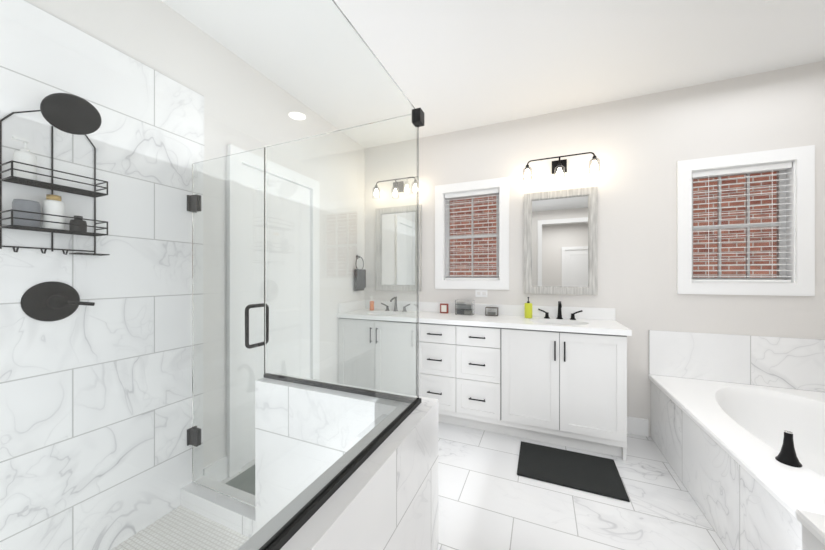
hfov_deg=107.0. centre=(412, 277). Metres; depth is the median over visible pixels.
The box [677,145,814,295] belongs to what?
window
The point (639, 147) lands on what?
wall
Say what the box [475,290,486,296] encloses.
electrical outlet plate
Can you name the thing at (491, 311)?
box
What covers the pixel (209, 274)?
glass enclosure
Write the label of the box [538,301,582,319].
faucet
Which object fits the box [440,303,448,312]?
frame
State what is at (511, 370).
bathroom vanity
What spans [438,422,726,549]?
floor
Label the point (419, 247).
mirror
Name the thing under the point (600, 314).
backsplash
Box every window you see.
[435,177,508,289]
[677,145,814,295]
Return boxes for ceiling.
[334,0,824,137]
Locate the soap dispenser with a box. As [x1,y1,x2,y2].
[524,297,531,317]
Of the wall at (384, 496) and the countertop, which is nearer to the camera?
the wall at (384, 496)
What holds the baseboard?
attached to the wall at (639, 147)
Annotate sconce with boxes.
[522,152,599,180]
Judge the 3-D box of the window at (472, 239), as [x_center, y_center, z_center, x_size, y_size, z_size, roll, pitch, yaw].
[0.591,-0.410,3.055,0.730,1.060,0.124,0,0,23]
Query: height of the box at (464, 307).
0.140 m
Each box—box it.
[455,299,473,314]
[485,307,497,315]
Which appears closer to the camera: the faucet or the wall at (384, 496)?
the wall at (384, 496)
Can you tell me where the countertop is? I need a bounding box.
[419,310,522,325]
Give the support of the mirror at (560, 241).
attached to the wall at (639, 147)
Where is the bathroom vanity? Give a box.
[419,318,630,460]
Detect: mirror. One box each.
[419,204,420,290]
[524,187,597,294]
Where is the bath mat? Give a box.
[517,441,629,501]
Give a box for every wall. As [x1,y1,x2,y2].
[280,396,437,549]
[419,61,824,436]
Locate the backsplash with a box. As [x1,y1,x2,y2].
[419,302,614,321]
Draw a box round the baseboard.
[627,416,647,436]
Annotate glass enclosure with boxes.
[0,0,423,549]
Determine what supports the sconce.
attached to the wall at (639, 147)
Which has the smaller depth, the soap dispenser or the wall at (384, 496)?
the wall at (384, 496)
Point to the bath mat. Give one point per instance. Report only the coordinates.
(583, 472)
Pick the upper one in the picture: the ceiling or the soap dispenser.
the ceiling
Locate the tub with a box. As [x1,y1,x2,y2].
[648,330,824,549]
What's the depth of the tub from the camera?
1.92 m

